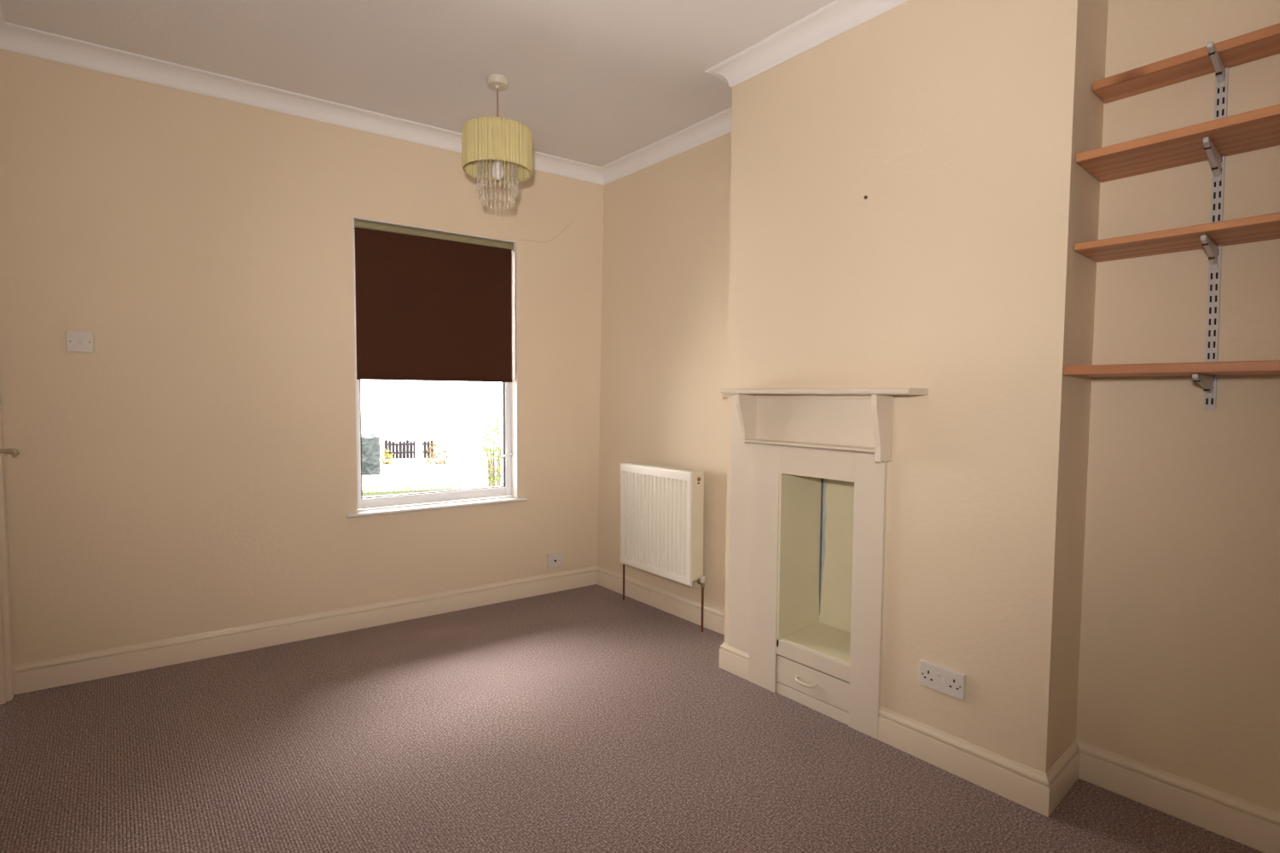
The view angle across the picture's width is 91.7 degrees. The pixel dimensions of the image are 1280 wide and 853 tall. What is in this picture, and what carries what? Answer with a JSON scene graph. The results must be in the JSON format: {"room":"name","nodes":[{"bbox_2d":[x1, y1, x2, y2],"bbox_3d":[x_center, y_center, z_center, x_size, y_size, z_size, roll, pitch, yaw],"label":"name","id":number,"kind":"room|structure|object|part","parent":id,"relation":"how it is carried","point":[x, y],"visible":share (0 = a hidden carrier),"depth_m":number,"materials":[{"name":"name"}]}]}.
{"room":"living room","nodes":[
{"label":"living room","id":0,"kind":"room"},
{"bbox_2d":[0,573,6,702],"bbox_3d":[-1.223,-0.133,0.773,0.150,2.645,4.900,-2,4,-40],"label":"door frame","id":1,"kind":"structure","parent":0,"point":[0,573],"depth_m":2.45,"materials":[{"name":"beige wood"}]},
{"bbox_2d":[0,380,18,704],"bbox_3d":[-2.298,0.081,2.107,0.225,2.065,0.893,-2,4,-40],"label":"door","id":2,"kind":"structure","parent":1,"relation":"in","point":[7,660],"depth_m":2.45,"materials":[{"name":"beige paint"}]},
{"bbox_3d":[-2.403,0.096,2.337,0.088,0.019,0.119,-2,4,-40],"label":"handle","id":3,"kind":"part","parent":2,"relation":"part of","materials":[{"name":"silver metal"}]},
{"bbox_2d":[0,48,603,665],"bbox_3d":[-1.467,-0.267,3.345,3.400,2.645,0.241,-2,4,-34],"label":"wall","id":4,"kind":"structure","parent":0,"point":[193,472],"depth_m":2.88,"materials":[{"name":"beige paint"}]},
{"bbox_2d":[65,331,94,353],"bbox_3d":[-2.336,-0.354,2.592,0.086,0.087,0.023,-2,4,-34],"label":"light switch","id":5,"kind":"object","parent":4,"relation":"attached to","point":[77,341],"visible":1,"depth_m":2.59,"materials":[{"name":"white plastic"}]},
{"bbox_2d":[13,565,597,694],"bbox_3d":[-1.420,1.001,3.291,2.762,0.118,0.016,-2,4,-34],"label":"baseboard","id":6,"kind":"structure","parent":4,"relation":"attached to","point":[40,675],"depth_m":3.03,"materials":[{"name":"beige paint"}]},
{"bbox_2d":[346,216,528,517],"bbox_3d":[-1.134,-0.313,3.498,0.997,1.538,0.191,-2,4,-34],"label":"window","id":7,"kind":"structure","parent":4,"relation":"in","point":[509,487],"depth_m":3.60,"materials":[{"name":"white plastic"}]},
{"bbox_2d":[353,218,515,382],"bbox_3d":[-1.120,-0.665,3.463,0.882,0.820,0.058,-2,4,-34],"label":"roller blind","id":8,"kind":"object","parent":7,"relation":"attached to","point":[431,305],"visible":0.9,"depth_m":3.43,"materials":[{"name":"brown fabric"}]},
{"bbox_3d":[-1.118,-1.055,3.445,0.866,0.036,0.050,-2,4,-34],"label":"head rail","id":9,"kind":"part","parent":8,"relation":"part of","materials":[{"name":"green metal"}]},
{"bbox_3d":[-1.121,0.447,3.510,0.997,0.018,0.126,-2,4,-34],"label":"sill","id":10,"kind":"part","parent":7,"relation":"part of","materials":[{"name":"white wood"}]},
{"bbox_3d":[-0.814,0.169,3.750,0.086,0.060,0.045,-2,4,-40],"label":"handle","id":11,"kind":"part","parent":7,"relation":"part of","materials":[{"name":"white plastic"}]},
{"bbox_2d":[546,552,561,568],"bbox_3d":[-0.534,0.835,3.874,0.084,0.085,0.033,-2,4,-34],"label":"socket","id":12,"kind":"object","parent":4,"relation":"attached to","point":[554,560],"visible":1,"depth_m":3.86,"materials":[{"name":"white plastic"}]},
{"bbox_2d":[0,0,835,167],"bbox_3d":[-0.041,-1.555,1.664,3.485,0.120,5.050,-2,4,-40],"label":"ceiling","id":13,"kind":"structure","parent":0,"point":[597,83],"depth_m":2.54,"materials":[{"name":"white paint"}]},
{"bbox_2d":[461,74,532,183],"bbox_3d":[-0.641,-1.280,2.799,0.311,0.555,0.312,-2,4,-40],"label":"pendant light","id":14,"kind":"object","parent":13,"relation":"hanging from","point":[497,149],"visible":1,"depth_m":2.70,"materials":[{"name":"beige fabric"}]},
{"bbox_3d":[-0.641,-1.238,2.801,0.311,0.179,0.312,-2,4,-40],"label":"lamp shade","id":15,"kind":"part","parent":14,"relation":"part of","materials":[{"name":"beige fabric"}]},
{"bbox_3d":[-0.642,-1.238,2.800,0.300,0.174,0.300,-2,4,-40],"label":"wire frame","id":16,"kind":"part","parent":14,"relation":"part of","materials":[{"name":"yellow metal"}]},
{"bbox_3d":[-0.641,-1.395,2.792,0.006,0.245,0.006,-2,4,-40],"label":"cord","id":17,"kind":"part","parent":14,"relation":"part of","materials":[{"name":"beige plastic"}]},
{"bbox_3d":[-0.642,-1.163,2.804,0.058,0.094,0.058,-2,4,-40],"label":"bulb","id":18,"kind":"part","parent":14,"relation":"part of","materials":[{"name":"white glass"}]},
{"bbox_2d":[0,584,1263,852],"bbox_3d":[-0.059,1.206,1.806,3.285,0.120,4.850,-2,4,-40],"label":"floor","id":19,"kind":"structure","parent":0,"point":[586,719],"depth_m":2.10,"materials":[{"name":"carpet"}]},
{"bbox_2d":[724,0,1108,773],"bbox_3d":[1.030,-0.205,2.464,0.595,2.645,1.274,-2,4,-40],"label":"wall","id":20,"kind":"structure","parent":0,"point":[959,276],"depth_m":2.02,"materials":[{"name":"beige paint"}]},
{"bbox_2d":[0,0,908,185],"bbox_3d":[-0.064,-1.456,1.620,2.786,0.075,4.405,-2,4,-40],"label":"trim","id":21,"kind":"structure","parent":20,"relation":"attached to","point":[836,17],"depth_m":2.73,"materials":[{"name":"white paint"}]},
{"bbox_2d":[718,642,749,680],"bbox_3d":[0.538,1.036,2.861,0.321,0.118,0.173,-2,4,-40],"label":"baseboard","id":22,"kind":"structure","parent":20,"relation":"attached to","point":[732,660],"depth_m":2.76,"materials":[{"name":"beige paint"}]},
{"bbox_2d":[720,388,928,739],"bbox_3d":[0.744,0.483,2.493,0.437,1.265,0.861,-2,4,-40],"label":"fireplace surround","id":23,"kind":"object","parent":20,"relation":"attached to","point":[809,466],"visible":0.98,"depth_m":2.55,"materials":[{"name":"beige paint"}]},
{"bbox_3d":[0.651,1.015,2.459,0.036,0.017,0.096,-2,4,-40],"label":"drawer handle","id":24,"kind":"part","parent":23,"relation":"part of","materials":[{"name":"beige paint"}]},
{"bbox_2d":[744,438,875,453],"bbox_3d":[0.650,0.072,2.382,0.078,0.012,0.581,-2,4,-40],"label":"molding","id":25,"kind":"structure","parent":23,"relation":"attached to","point":[815,445],"depth_m":2.37,"materials":[{"name":"beige paint"}]},
{"bbox_3d":[0.681,1.094,2.462,0.011,0.046,0.335,-2,4,-40],"label":"plinth rail","id":26,"kind":"part","parent":23,"relation":"part of","materials":[{"name":"beige paint"}]},
{"bbox_3d":[0.681,1.012,2.458,0.012,0.110,0.331,-2,4,-40],"label":"drawer","id":27,"kind":"part","parent":23,"relation":"part of","materials":[{"name":"beige paint"}]},
{"bbox_3d":[0.680,0.918,2.453,0.016,0.066,0.338,-2,4,-40],"label":"rail","id":28,"kind":"part","parent":23,"relation":"part of","materials":[{"name":"beige paint"}]},
{"bbox_2d":[720,388,928,395],"bbox_3d":[0.652,-0.133,2.345,0.139,0.022,0.810,-2,4,-40],"label":"mantel shelf","id":29,"kind":"object","parent":23,"relation":"attached to","point":[726,391],"depth_m":2.24,"materials":[{"name":"beige paint"}]},
{"bbox_2d":[919,659,965,700],"bbox_3d":[1.004,0.843,2.067,0.016,0.086,0.146,-2,4,-40],"label":"double socket","id":30,"kind":"object","parent":20,"relation":"attached to","point":[936,677],"visible":1,"depth_m":2.06,"materials":[{"name":"white plastic"}]},
{"bbox_2d":[936,673,940,680],"bbox_3d":[0.994,0.835,2.071,0.005,0.024,0.012,-2,4,-40],"label":"rocker switch","id":31,"kind":"object","parent":30,"relation":"attached to","point":[938,675],"depth_m":2.07,"materials":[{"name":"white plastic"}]},
{"bbox_2d":[942,674,945,683],"bbox_3d":[1.006,0.835,2.056,0.005,0.024,0.012,-2,4,-40],"label":"rocker switch","id":32,"kind":"object","parent":30,"relation":"attached to","point":[943,676],"depth_m":2.06,"materials":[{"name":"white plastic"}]},
{"bbox_2d":[878,706,1079,817],"bbox_3d":[1.149,1.078,2.133,0.308,0.118,0.536,-2,4,-40],"label":"baseboard","id":33,"kind":"structure","parent":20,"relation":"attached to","point":[1038,792],"depth_m":1.98,"materials":[{"name":"beige paint"}]},
{"bbox_2d":[597,0,1279,813],"bbox_3d":[1.194,-0.205,2.496,0.303,2.645,4.400,-2,4,-40],"label":"wall","id":34,"kind":"structure","parent":0,"point":[1179,666],"depth_m":1.87,"materials":[{"name":"beige paint"}]},
{"bbox_2d":[596,565,724,634],"bbox_3d":[0.161,0.999,3.539,0.016,0.118,1.381,-2,4,-40],"label":"baseboard","id":35,"kind":"structure","parent":34,"relation":"attached to","point":[686,608],"depth_m":3.56,"materials":[{"name":"beige paint"}]},
{"bbox_2d":[620,461,705,632],"bbox_3d":[0.120,0.640,3.481,0.131,0.841,0.681,-2,4,-40],"label":"radiator","id":36,"kind":"object","parent":34,"relation":"attached to","point":[662,507],"visible":1,"depth_m":3.38,"materials":[{"name":"white metal"}]},
{"bbox_3d":[0.078,0.523,3.438,0.018,0.602,0.585,-2,4,-40],"label":"panel","id":37,"kind":"part","parent":36,"relation":"part of","materials":[{"name":"white metal"}]},
{"bbox_2d":[625,461,701,471],"bbox_3d":[0.113,0.223,3.451,0.080,0.005,0.585,-2,4,-40],"label":"grille","id":38,"kind":"object","parent":36,"relation":"attached to","point":[636,465],"depth_m":3.44,"materials":[{"name":"beige metal"}]},
{"bbox_3d":[0.300,0.519,3.240,0.086,0.573,0.005,-2,4,-40],"label":"panel","id":39,"kind":"part","parent":36,"relation":"part of","materials":[{"name":"white metal"}]},
{"bbox_2d":[1063,360,1279,377],"bbox_3d":[1.779,-0.135,1.342,0.296,0.026,1.401,-2,4,-40],"label":"shelf","id":40,"kind":"object","parent":34,"relation":"attached to","point":[1272,367],"visible":1,"depth_m":1.61,"materials":[{"name":"brown wood"}]},
{"bbox_2d":[1074,212,1279,262],"bbox_3d":[1.801,-0.492,1.341,0.243,0.020,1.402,-2,4,-40],"label":"shelf","id":41,"kind":"object","parent":34,"relation":"attached to","point":[1266,227],"visible":1,"depth_m":1.67,"materials":[{"name":"brown wood"}]},
{"bbox_2d":[1076,739,1279,852],"bbox_3d":[1.891,1.117,1.486,0.016,0.118,1.445,-2,4,-40],"label":"baseboard","id":42,"kind":"structure","parent":34,"relation":"attached to","point":[1256,827],"depth_m":1.82,"materials":[{"name":"beige paint"}]},
{"bbox_2d":[1076,104,1279,182],"bbox_3d":[1.795,-0.739,1.323,0.262,0.024,1.402,-2,4,-40],"label":"shelf","id":43,"kind":"object","parent":34,"relation":"attached to","point":[1258,129],"visible":1,"depth_m":1.66,"materials":[{"name":"brown wood"}]},
{"bbox_2d":[1092,23,1279,104],"bbox_3d":[1.847,-0.982,1.352,0.132,0.026,1.402,-2,4,-40],"label":"shelf","id":44,"kind":"object","parent":34,"relation":"attached to","point":[1263,43],"visible":1,"depth_m":1.71,"materials":[{"name":"brown wood"}]},
{"bbox_2d":[1203,67,1228,409],"bbox_3d":[1.615,-0.525,1.742,0.012,0.954,0.027,-2,3,-40],"label":"upright","id":45,"kind":"object","parent":34,"relation":"attached to","point":[1221,94],"visible":0.71,"depth_m":1.74,"materials":[{"name":"grey metal"}]},
{"bbox_2d":[1192,373,1213,397],"bbox_3d":[1.521,-0.109,1.679,0.249,0.062,0.015,-2,4,-40],"label":"shelf bracket","id":46,"kind":"object","parent":45,"relation":"attached to","point":[1206,381],"visible":1,"depth_m":1.69,"materials":[{"name":"grey metal"}]},
{"bbox_2d":[1199,234,1218,269],"bbox_3d":[1.538,-0.469,1.678,0.205,0.062,0.015,-2,4,-40],"label":"shelf bracket","id":47,"kind":"object","parent":45,"relation":"attached to","point":[1212,249],"visible":1,"depth_m":1.68,"materials":[{"name":"grey metal"}]},
{"bbox_2d":[1202,136,1221,182],"bbox_3d":[1.532,-0.713,1.664,0.217,0.066,0.015,-2,4,-40],"label":"shelf bracket","id":48,"kind":"object","parent":45,"relation":"attached to","point":[1215,160],"visible":1,"depth_m":1.67,"materials":[{"name":"grey metal"}]},
{"bbox_2d":[1206,40,1225,88],"bbox_3d":[1.534,-0.961,1.654,0.213,0.050,0.015,-2,4,-40],"label":"shelf bracket","id":49,"kind":"object","parent":45,"relation":"attached to","point":[1218,64],"visible":1,"depth_m":1.66,"materials":[{"name":"grey metal"}]},
{"label":"outside","id":50,"kind":"structure","parent":0,"visible":0},
{"bbox_2d":[360,403,501,496],"bbox_3d":[-29.623,-0.503,38.652,120.000,0.200,89.250,-2,4,-40],"label":"outdoor view","id":51,"kind":"structure","parent":50,"point":[462,426],"depth_m":22.97,"materials":[{"name":"white"}]},
{"bbox_2d":[361,432,381,475],"bbox_3d":[-5.643,0.543,12.526,0.761,0.765,1.468,-1,3,-24],"label":"clipped hedge","id":52,"kind":"object","parent":51,"relation":"on","point":[370,442],"visible":0.52,"depth_m":11.98,"materials":[{"name":"plant"}]},
{"bbox_2d":[379,448,395,465],"bbox_3d":[-5.631,0.776,13.756,0.377,0.601,0.320,-2,4,-40],"label":"shrub","id":53,"kind":"object","parent":51,"relation":"on","point":[385,462],"visible":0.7,"depth_m":13.73,"materials":[{"name":"yellow plant"}]},
{"bbox_3d":[-5.612,0.728,13.758,0.204,0.246,0.174,-2,4,-40],"label":"stem","id":54,"kind":"part","parent":53,"relation":"part of","materials":[{"name":"yellow plant"}]},
{"bbox_2d":[384,439,433,459],"bbox_3d":[-5.586,0.537,15.044,1.120,0.478,0.060,-1,3,-20],"label":"picket fence","id":55,"kind":"object","parent":51,"relation":"on","point":[396,449],"visible":0.78,"depth_m":15.02,"materials":[{"name":"brown wood"}]},
{"bbox_3d":[-5.582,0.430,15.029,1.121,0.050,0.040,-1,3,-20],"label":"rail","id":56,"kind":"part","parent":55,"relation":"part of","materials":[{"name":"wood"}]},
{"bbox_3d":[-5.583,0.627,15.039,1.121,0.050,0.040,-1,3,-20],"label":"rail","id":57,"kind":"part","parent":55,"relation":"part of","materials":[{"name":"brown wood"}]},
{"bbox_2d":[362,481,461,497],"bbox_3d":[-3.366,0.953,9.035,1.477,0.296,0.060,-1,3,-20],"label":"fence","id":58,"kind":"structure","parent":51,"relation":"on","point":[372,493],"depth_m":9.01,"materials":[{"name":"green plant"}]},
{"bbox_3d":[-3.363,0.953,9.026,1.477,0.050,0.040,-1,3,-20],"label":"rail","id":59,"kind":"part","parent":58,"relation":"part of","materials":[{"name":"paint"}]},
{"bbox_3d":[-3.363,0.952,9.026,1.477,0.050,0.040,-1,3,-20],"label":"rail","id":60,"kind":"part","parent":58,"relation":"part of","materials":[{"name":"paint"}]},
{"bbox_2d":[415,438,422,462],"bbox_3d":[-5.114,0.545,14.364,0.120,0.539,0.120,-2,4,-40],"label":"gate post","id":61,"kind":"object","parent":51,"relation":"on","point":[418,441],"visible":1,"depth_m":14.32,"materials":[{"name":"white paint"}]},
{"bbox_2d":[424,438,454,465],"bbox_3d":[-4.510,0.783,13.953,0.710,1.081,0.585,-2,4,-40],"label":"shrub","id":62,"kind":"object","parent":51,"relation":"on","point":[439,462],"visible":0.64,"depth_m":13.89,"materials":[{"name":"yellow plant"}]},
{"bbox_3d":[-4.499,0.663,13.953,0.379,0.383,0.320,-2,4,-40],"label":"stem","id":63,"kind":"part","parent":62,"relation":"part of","materials":[{"name":"yellow plant"}]},
{"bbox_2d":[477,418,501,487],"bbox_3d":[-1.421,0.587,6.071,0.314,1.361,0.307,0,3,-9],"label":"shrub","id":64,"kind":"object","parent":51,"relation":"on","point":[491,479],"visible":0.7,"depth_m":6.03,"materials":[{"name":"green plant"}]},
{"bbox_3d":[-1.418,0.677,6.085,0.183,1.178,0.156,-2,4,-40],"label":"stem","id":65,"kind":"part","parent":64,"relation":"part of","materials":[{"name":"green plant"}]}
]}

